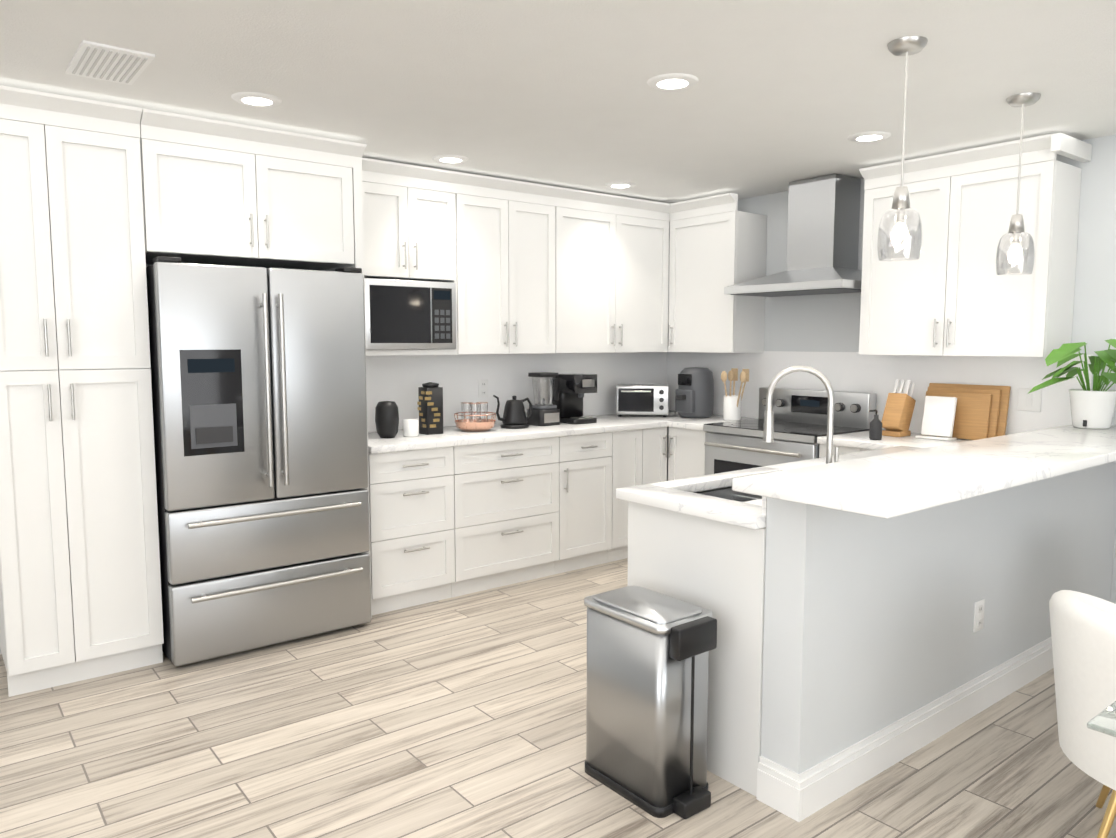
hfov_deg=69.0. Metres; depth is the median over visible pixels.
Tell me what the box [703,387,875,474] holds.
range
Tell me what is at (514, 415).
kettle
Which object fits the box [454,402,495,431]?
basket
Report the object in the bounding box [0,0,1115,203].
ceiling
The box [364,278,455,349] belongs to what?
microwave
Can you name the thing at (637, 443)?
base cabinet
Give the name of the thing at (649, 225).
upper cabinet
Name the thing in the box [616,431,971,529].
countertop
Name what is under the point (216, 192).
cabinet
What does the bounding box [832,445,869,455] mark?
base cabinet
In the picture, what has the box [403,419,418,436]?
mug
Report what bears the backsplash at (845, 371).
attached to the wall at (819, 323)
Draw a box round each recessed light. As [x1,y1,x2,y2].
[231,92,281,106]
[433,154,468,163]
[605,182,635,188]
[647,73,698,90]
[848,131,890,141]
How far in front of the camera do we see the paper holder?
4.47 m
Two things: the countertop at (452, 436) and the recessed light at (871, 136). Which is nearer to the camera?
the recessed light at (871, 136)
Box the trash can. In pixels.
[584,586,716,818]
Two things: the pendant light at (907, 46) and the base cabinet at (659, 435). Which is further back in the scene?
the base cabinet at (659, 435)
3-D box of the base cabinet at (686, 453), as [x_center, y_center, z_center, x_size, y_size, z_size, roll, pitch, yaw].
[1.097,0.479,5.616,0.610,0.870,0.339,-4,7,-38]
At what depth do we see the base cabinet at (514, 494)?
4.78 m
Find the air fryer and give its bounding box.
[675,367,713,417]
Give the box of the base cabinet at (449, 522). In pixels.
[368,446,463,614]
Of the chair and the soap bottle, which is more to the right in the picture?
the chair
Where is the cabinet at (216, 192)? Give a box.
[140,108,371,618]
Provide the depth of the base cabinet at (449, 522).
4.38 m
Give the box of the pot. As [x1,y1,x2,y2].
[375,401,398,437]
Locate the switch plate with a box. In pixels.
[1017,388,1041,411]
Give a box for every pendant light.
[877,36,927,260]
[996,92,1040,274]
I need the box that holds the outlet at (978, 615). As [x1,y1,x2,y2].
[973,599,984,632]
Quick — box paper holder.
[915,396,956,440]
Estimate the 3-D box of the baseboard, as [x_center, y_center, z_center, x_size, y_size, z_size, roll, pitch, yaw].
[1.697,1.066,3.304,2.595,0.140,0.158,-4,7,-38]
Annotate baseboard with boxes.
[756,637,1053,821]
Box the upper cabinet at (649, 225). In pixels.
[626,202,669,352]
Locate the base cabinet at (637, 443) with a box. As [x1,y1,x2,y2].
[620,428,651,559]
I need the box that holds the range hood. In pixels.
[724,174,861,296]
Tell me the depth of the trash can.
2.52 m
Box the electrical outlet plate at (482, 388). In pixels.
[478,379,487,397]
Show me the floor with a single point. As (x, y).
(460, 716)
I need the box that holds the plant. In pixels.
[1028,339,1115,428]
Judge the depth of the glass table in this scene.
1.50 m
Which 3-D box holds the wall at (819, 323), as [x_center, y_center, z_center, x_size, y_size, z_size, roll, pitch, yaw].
[3.059,-0.125,3.682,0.150,2.440,6.943,-4,7,-38]
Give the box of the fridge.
[146,256,370,665]
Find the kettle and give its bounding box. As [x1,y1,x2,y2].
[493,395,531,428]
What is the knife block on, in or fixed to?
on the countertop at (679, 495)
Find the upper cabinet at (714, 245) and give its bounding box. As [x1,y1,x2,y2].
[670,193,766,352]
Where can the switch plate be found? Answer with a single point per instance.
(1031, 401)
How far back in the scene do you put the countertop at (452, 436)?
4.80 m
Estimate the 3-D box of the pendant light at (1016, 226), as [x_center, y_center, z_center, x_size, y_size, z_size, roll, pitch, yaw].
[1.903,-0.960,3.350,0.141,0.715,0.141,-4,7,-38]
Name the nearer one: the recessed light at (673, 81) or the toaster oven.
the recessed light at (673, 81)
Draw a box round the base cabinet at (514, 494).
[460,436,571,594]
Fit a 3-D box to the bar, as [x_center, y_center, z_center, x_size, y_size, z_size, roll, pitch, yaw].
[1.736,0.137,3.077,2.693,0.038,0.502,-4,7,-38]
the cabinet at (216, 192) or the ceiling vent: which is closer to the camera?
the ceiling vent
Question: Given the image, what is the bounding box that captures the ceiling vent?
[65,40,154,84]
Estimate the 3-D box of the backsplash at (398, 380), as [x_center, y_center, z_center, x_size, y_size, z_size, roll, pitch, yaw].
[-0.260,-0.221,5.483,2.790,0.470,0.003,-4,7,-38]
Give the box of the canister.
[417,382,442,434]
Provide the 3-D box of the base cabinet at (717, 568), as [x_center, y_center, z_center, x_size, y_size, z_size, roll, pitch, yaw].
[0.807,0.722,3.063,0.919,0.870,0.610,-4,7,-38]
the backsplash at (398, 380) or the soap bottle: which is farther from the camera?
the backsplash at (398, 380)
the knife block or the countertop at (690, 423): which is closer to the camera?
the knife block
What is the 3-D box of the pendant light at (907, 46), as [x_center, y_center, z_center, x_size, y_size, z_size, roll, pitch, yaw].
[1.169,-0.903,2.748,0.141,0.715,0.141,-4,7,-38]
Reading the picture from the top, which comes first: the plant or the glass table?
the plant
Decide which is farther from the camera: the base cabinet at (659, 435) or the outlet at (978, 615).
the base cabinet at (659, 435)
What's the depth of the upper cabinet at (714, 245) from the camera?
5.52 m
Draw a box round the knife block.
[881,379,915,436]
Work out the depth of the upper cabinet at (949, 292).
4.14 m
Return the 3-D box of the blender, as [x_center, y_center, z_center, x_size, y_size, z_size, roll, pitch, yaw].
[-0.081,-0.132,5.248,0.200,0.335,0.174,-4,7,-38]
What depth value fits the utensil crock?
5.50 m
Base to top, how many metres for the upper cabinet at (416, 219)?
1.038 m
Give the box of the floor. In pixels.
[0,558,1115,837]
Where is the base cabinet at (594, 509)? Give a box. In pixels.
[568,431,623,570]
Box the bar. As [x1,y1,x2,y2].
[732,425,1115,518]
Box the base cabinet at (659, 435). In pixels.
[652,427,666,482]
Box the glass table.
[1087,701,1115,736]
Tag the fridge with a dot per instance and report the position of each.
(258, 383)
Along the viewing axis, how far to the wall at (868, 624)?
2.78 m
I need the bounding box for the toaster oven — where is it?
[616,384,669,416]
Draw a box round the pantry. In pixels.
[0,85,163,696]
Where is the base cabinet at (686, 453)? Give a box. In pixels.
[668,427,706,480]
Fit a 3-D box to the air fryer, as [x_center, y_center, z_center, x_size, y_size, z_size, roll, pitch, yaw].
[0.961,-0.190,5.748,0.301,0.355,0.252,-4,7,-38]
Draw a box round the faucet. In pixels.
[763,365,838,463]
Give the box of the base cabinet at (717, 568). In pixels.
[627,486,765,796]
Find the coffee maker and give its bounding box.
[553,373,596,423]
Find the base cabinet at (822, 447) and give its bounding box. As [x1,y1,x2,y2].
[819,444,825,457]
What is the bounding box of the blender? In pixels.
[527,372,559,425]
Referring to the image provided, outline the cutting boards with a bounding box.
[921,383,1010,439]
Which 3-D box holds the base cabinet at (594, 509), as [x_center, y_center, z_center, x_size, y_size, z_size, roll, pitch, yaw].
[0.006,0.503,5.369,0.514,0.870,0.610,-4,7,-38]
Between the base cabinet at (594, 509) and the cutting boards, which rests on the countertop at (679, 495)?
the cutting boards
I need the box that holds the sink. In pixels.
[698,487,761,501]
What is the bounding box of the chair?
[1049,590,1115,837]
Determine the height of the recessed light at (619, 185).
0.010 m
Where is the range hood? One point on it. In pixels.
(823, 234)
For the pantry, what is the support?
on the floor
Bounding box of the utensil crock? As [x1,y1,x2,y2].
[721,368,748,420]
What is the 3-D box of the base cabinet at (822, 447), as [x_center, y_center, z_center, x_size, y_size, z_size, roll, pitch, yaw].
[1.461,0.523,5.156,0.610,0.870,0.951,-4,7,-38]
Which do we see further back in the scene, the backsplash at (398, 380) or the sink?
the backsplash at (398, 380)
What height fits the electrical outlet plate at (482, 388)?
0.118 m
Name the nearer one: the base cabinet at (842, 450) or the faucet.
the faucet
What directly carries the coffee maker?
on the countertop at (452, 436)
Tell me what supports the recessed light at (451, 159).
in the ceiling
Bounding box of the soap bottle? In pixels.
[869,410,881,439]
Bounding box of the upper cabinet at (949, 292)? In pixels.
[859,133,1091,356]
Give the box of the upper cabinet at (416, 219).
[362,158,469,354]
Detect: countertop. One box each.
[368,411,687,453]
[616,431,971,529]
[668,415,756,430]
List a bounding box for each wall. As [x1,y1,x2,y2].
[667,134,1115,603]
[761,461,1115,773]
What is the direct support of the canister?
on the countertop at (452, 436)
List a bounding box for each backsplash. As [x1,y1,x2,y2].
[366,352,665,431]
[666,351,1092,434]
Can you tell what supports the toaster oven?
on the countertop at (452, 436)

